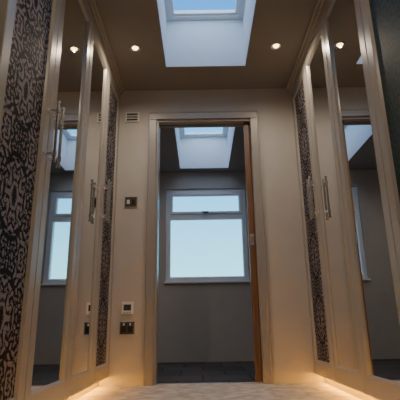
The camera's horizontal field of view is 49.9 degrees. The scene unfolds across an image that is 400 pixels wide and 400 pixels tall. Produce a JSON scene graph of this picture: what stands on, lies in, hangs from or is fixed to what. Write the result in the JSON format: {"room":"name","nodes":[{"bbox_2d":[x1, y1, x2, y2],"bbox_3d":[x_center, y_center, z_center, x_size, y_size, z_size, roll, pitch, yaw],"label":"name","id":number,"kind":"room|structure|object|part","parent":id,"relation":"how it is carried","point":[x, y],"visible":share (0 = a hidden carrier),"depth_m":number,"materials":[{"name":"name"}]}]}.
{"room":"walk-in closet","nodes":[
{"label":"walk-in closet","id":0,"kind":"room"},
{"bbox_2d":[157,171,253,362],"bbox_3d":[0.077,0.796,5.525,2.790,2.400,0.150,-1,-16,0],"label":"wall","id":1,"kind":"structure","parent":0,"point":[198,322],"depth_m":5.28,"materials":[{"name":"paint"}]},
{"bbox_2d":[164,189,250,283],"bbox_3d":[0.082,0.454,5.582,1.090,1.241,0.115,-1,-16,0],"label":"window","id":2,"kind":"structure","parent":1,"relation":"in","point":[241,214],"depth_m":5.64,"materials":[{"name":"white plastic"}]},
{"bbox_3d":[0.076,0.050,5.708,0.942,0.287,0.062,-1,-16,0],"label":"sash","id":3,"kind":"part","parent":2,"relation":"part of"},
{"bbox_3d":[0.091,1.027,5.375,1.090,0.024,0.043,-1,-16,0],"label":"sill","id":4,"kind":"part","parent":2,"relation":"part of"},
{"bbox_2d":[96,0,316,172],"bbox_3d":[0.053,-1.391,2.496,3.050,0.080,7.200,-1,-16,0],"label":"ceiling","id":5,"kind":"structure","parent":0,"point":[126,23],"depth_m":3.33,"materials":[{"name":"paint"}]},
{"bbox_2d":[129,45,140,51],"bbox_3d":[-0.483,-1.131,3.204,0.084,0.023,0.084,-1,-16,0],"label":"recessed light","id":6,"kind":"object","parent":5,"relation":"in","point":[135,48],"visible":1,"depth_m":3.19,"materials":[{"name":"metal"}]},
{"bbox_2d":[174,127,234,168],"bbox_3d":[0.049,-0.821,5.064,0.704,0.440,1.418,-1,-16,0],"label":"shaft","id":7,"kind":"object","parent":5,"relation":"attached to","point":[197,152],"visible":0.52,"depth_m":5.70,"materials":[{"name":"paint"}]},
{"bbox_2d":[179,127,227,137],"bbox_3d":[0.045,-1.055,5.134,0.704,0.050,1.418,-1,-16,0],"label":"window","id":8,"kind":"structure","parent":7,"relation":"attached to","point":[224,133],"depth_m":5.72,"materials":[{"name":"white plastic"}]},
{"bbox_3d":[0.045,-1.059,5.135,0.544,0.033,1.258,-1,-16,0],"label":"sash","id":9,"kind":"part","parent":8,"relation":"part of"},
{"bbox_2d":[157,0,255,66],"bbox_3d":[0.039,-1.458,2.906,0.704,0.440,1.318,-1,-16,0],"label":"shaft","id":10,"kind":"object","parent":5,"relation":"attached to","point":[186,43],"visible":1,"depth_m":3.49,"materials":[{"name":"paint"}]},
{"bbox_2d":[164,0,244,20],"bbox_3d":[0.035,-1.692,2.976,0.704,0.050,1.318,-1,-16,0],"label":"window","id":11,"kind":"structure","parent":10,"relation":"attached to","point":[237,14],"depth_m":3.51,"materials":[{"name":"white plastic"}]},
{"bbox_3d":[0.035,-1.696,2.977,0.544,0.033,1.158,-1,-16,0],"label":"sash","id":12,"kind":"part","parent":11,"relation":"part of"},
{"bbox_2d":[270,42,281,49],"bbox_3d":[0.567,-1.147,3.204,0.084,0.023,0.084,-1,-16,0],"label":"recessed light","id":13,"kind":"object","parent":5,"relation":"in","point":[276,45],"visible":1,"depth_m":3.19,"materials":[{"name":"metal"}]},
{"bbox_2d":[99,88,324,385],"bbox_3d":[0.068,0.197,3.497,2.790,2.400,0.120,-1,-16,0],"label":"wall","id":14,"kind":"structure","parent":0,"point":[290,325],"depth_m":3.43,"materials":[{"name":"paint"}]},
{"bbox_2d":[119,321,134,334],"bbox_3d":[-0.545,0.956,3.207,0.114,0.100,0.013,-1,-16,0],"label":"wall socket","id":15,"kind":"object","parent":14,"relation":"attached to","point":[125,327],"visible":1,"depth_m":3.21,"materials":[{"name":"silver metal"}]},
{"bbox_2d":[121,302,133,313],"bbox_3d":[-0.547,0.816,3.245,0.090,0.090,0.018,-1,-16,0],"label":"thermostat","id":16,"kind":"object","parent":14,"relation":"attached to","point":[127,307],"visible":1,"depth_m":3.24,"materials":[{"name":"beige plastic"}]},
{"bbox_2d":[124,196,137,207],"bbox_3d":[-0.560,0.016,3.485,0.104,0.094,0.012,-1,-16,0],"label":"light switch","id":17,"kind":"object","parent":14,"relation":"attached to","point":[130,201],"visible":1,"depth_m":3.48,"materials":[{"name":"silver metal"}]},
{"bbox_2d":[125,112,138,121],"bbox_3d":[-0.583,-0.713,3.700,0.120,0.092,0.012,-1,-16,0],"label":"air vent","id":18,"kind":"object","parent":14,"relation":"in","point":[129,116],"visible":1,"depth_m":3.70,"materials":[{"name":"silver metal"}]},
{"bbox_2d":[153,119,249,385],"bbox_3d":[0.045,0.337,3.456,0.799,2.110,0.120,-1,-16,0],"label":"lining","id":19,"kind":"object","parent":14,"relation":"attached to","point":[159,122],"visible":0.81,"depth_m":3.56,"materials":[{"name":"paint"}]},
{"bbox_2d":[243,122,262,380],"bbox_3d":[0.778,0.320,3.454,0.774,2.096,0.044,-1,-16,0],"label":"door","id":20,"kind":"structure","parent":19,"relation":"attached to","point":[246,125],"depth_m":3.40,"materials":[{"name":"brown wood"}]},
{"bbox_3d":[0.406,0.313,3.448,0.052,0.140,0.021,-14,-21,37],"label":"handle","id":21,"kind":"part","parent":20,"relation":"part of","materials":[{"name":"silver metal"}]},
{"bbox_2d":[143,111,273,385],"bbox_3d":[0.045,0.304,3.466,0.936,2.178,0.164,-1,-16,0],"label":"trim","id":22,"kind":"structure","parent":14,"relation":"attached to","point":[252,115],"depth_m":3.40,"materials":[{"name":"paint"}]},
{"bbox_2d":[76,361,361,399],"bbox_3d":[0.091,0.997,1.791,3.050,0.100,7.200,-1,-16,0],"label":"floor","id":23,"kind":"structure","parent":0,"point":[248,391],"depth_m":2.90,"materials":[{"name":"carpet"}]},
{"bbox_2d":[0,0,98,399],"bbox_3d":[-0.957,-0.239,1.962,0.654,2.399,1.057,-1,-16,0],"label":"wardrobe","id":24,"kind":"object","parent":23,"relation":"on","point":[45,44],"visible":1,"depth_m":1.85,"materials":[{"name":"beige paint"}]},
{"bbox_3d":[-0.702,-0.330,1.696,0.008,2.091,0.356,-1,-16,0],"label":"damask panel","id":25,"kind":"part","parent":24,"relation":"part of","materials":[{"name":"fabric"}]},
{"bbox_3d":[-0.696,-0.321,1.693,0.022,2.267,0.496,-1,-16,0],"label":"door","id":26,"kind":"part","parent":24,"relation":"part of","materials":[{"name":"beige paint"}]},
{"bbox_3d":[-0.658,-0.305,1.916,0.055,0.300,0.024,-1,-16,0],"label":"handle","id":27,"kind":"part","parent":24,"relation":"part of","materials":[{"name":"silver metal"}]},
{"bbox_3d":[-0.658,-0.287,1.977,0.055,0.300,0.024,-1,-16,0],"label":"handle","id":28,"kind":"part","parent":24,"relation":"part of","materials":[{"name":"silver metal"}]},
{"bbox_3d":[-0.694,-0.171,2.201,0.022,2.267,0.556,-1,-16,0],"label":"door","id":29,"kind":"part","parent":24,"relation":"part of","materials":[{"name":"beige paint"}]},
{"bbox_3d":[-0.699,-0.180,2.204,0.008,2.091,0.416,-1,-16,0],"label":"mirror panel","id":30,"kind":"part","parent":24,"relation":"part of","materials":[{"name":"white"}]},
{"bbox_3d":[-0.983,-1.359,2.293,0.638,0.064,1.057,-1,-16,0],"label":"cornice","id":31,"kind":"part","parent":24,"relation":"part of","materials":[{"name":"beige paint"}]},
{"bbox_2d":[66,10,124,399],"bbox_3d":[-0.952,0.053,2.954,0.654,2.399,1.003,-1,-16,0],"label":"wardrobe","id":32,"kind":"object","parent":23,"relation":"on","point":[89,358],"visible":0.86,"depth_m":2.87,"materials":[{"name":"beige paint"}]},
{"bbox_3d":[-0.691,-0.017,2.722,0.022,2.267,0.518,-1,-16,0],"label":"door","id":33,"kind":"part","parent":32,"relation":"part of","materials":[{"name":"beige paint"}]},
{"bbox_3d":[-0.697,-0.026,2.725,0.008,2.091,0.378,-1,-16,0],"label":"mirror panel","id":34,"kind":"part","parent":32,"relation":"part of","materials":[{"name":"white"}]},
{"bbox_3d":[-0.653,0.002,2.955,0.055,0.300,0.024,-1,-16,0],"label":"handle","id":35,"kind":"part","parent":32,"relation":"part of","materials":[{"name":"silver metal"}]},
{"bbox_3d":[-0.689,0.125,3.204,0.022,2.267,0.478,-1,-16,0],"label":"door","id":36,"kind":"part","parent":32,"relation":"part of","materials":[{"name":"beige paint"}]},
{"bbox_3d":[-0.695,0.116,3.207,0.008,2.091,0.338,-1,-16,0],"label":"damask panel","id":37,"kind":"part","parent":32,"relation":"part of","materials":[{"name":"fabric"}]},
{"bbox_3d":[-0.653,0.020,3.017,0.055,0.300,0.024,-1,-16,0],"label":"handle","id":38,"kind":"part","parent":32,"relation":"part of","materials":[{"name":"silver metal"}]},
{"bbox_3d":[-0.978,-1.066,3.285,0.638,0.064,1.003,-1,-16,0],"label":"cornice","id":39,"kind":"part","parent":32,"relation":"part of","materials":[{"name":"beige paint"}]},
{"bbox_2d":[156,382,262,384],"bbox_3d":[0.061,1.345,3.150,0.800,0.009,0.035,-1,-16,0],"label":"threshold","id":40,"kind":"object","parent":23,"relation":"on","point":[217,382],"visible":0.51,"depth_m":3.13,"materials":[{"name":"metal"}]},
{"bbox_2d":[286,7,377,399],"bbox_3d":[1.083,0.022,2.954,0.654,2.399,1.003,-1,-16,0],"label":"wardrobe","id":41,"kind":"object","parent":23,"relation":"on","point":[333,317],"visible":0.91,"depth_m":2.85,"materials":[{"name":"beige paint"}]},
{"bbox_3d":[1.074,-1.098,3.285,0.638,0.064,1.003,-1,-16,0],"label":"cornice","id":42,"kind":"part","parent":41,"relation":"part of","materials":[{"name":"beige paint"}]},
{"bbox_3d":[0.783,-0.003,3.017,0.055,0.300,0.024,-1,-16,0],"label":"handle","id":43,"kind":"part","parent":41,"relation":"part of","materials":[{"name":"silver metal"}]},
{"bbox_3d":[0.828,0.092,3.207,0.008,2.091,0.338,-1,-16,0],"label":"damask panel","id":44,"kind":"part","parent":41,"relation":"part of","materials":[{"name":"fabric"}]},
{"bbox_3d":[0.823,0.102,3.204,0.022,2.267,0.478,-1,-16,0],"label":"door","id":45,"kind":"part","parent":41,"relation":"part of","materials":[{"name":"beige paint"}]},
{"bbox_3d":[0.783,-0.021,2.955,0.055,0.300,0.024,-1,-16,0],"label":"handle","id":46,"kind":"part","parent":41,"relation":"part of","materials":[{"name":"silver metal"}]},
{"bbox_3d":[0.826,-0.050,2.725,0.008,2.091,0.378,-1,-16,0],"label":"mirror panel","id":47,"kind":"part","parent":41,"relation":"part of","materials":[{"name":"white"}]},
{"bbox_3d":[0.821,-0.041,2.722,0.022,2.267,0.518,-1,-16,0],"label":"door","id":48,"kind":"part","parent":41,"relation":"part of","materials":[{"name":"beige paint"}]},
{"bbox_2d":[315,0,399,399],"bbox_3d":[1.087,-0.271,1.962,0.638,2.399,1.057,-1,-16,0],"label":"wardrobe","id":49,"kind":"object","parent":23,"relation":"on","point":[362,37],"visible":1,"depth_m":2.04,"materials":[{"name":"beige paint"}]},
{"bbox_3d":[1.069,-1.391,2.293,0.638,0.064,1.057,-1,-16,0],"label":"cornice","id":50,"kind":"part","parent":49,"relation":"part of","materials":[{"name":"beige paint"}]},
{"bbox_3d":[0.816,-0.344,1.693,0.022,2.267,0.496,-1,-16,0],"label":"door","id":51,"kind":"part","parent":49,"relation":"part of","materials":[{"name":"beige paint"}]},
{"bbox_3d":[0.821,-0.354,1.696,0.008,2.091,0.356,-1,-16,0],"label":"damask panel","id":52,"kind":"part","parent":49,"relation":"part of","materials":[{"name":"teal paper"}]}
]}

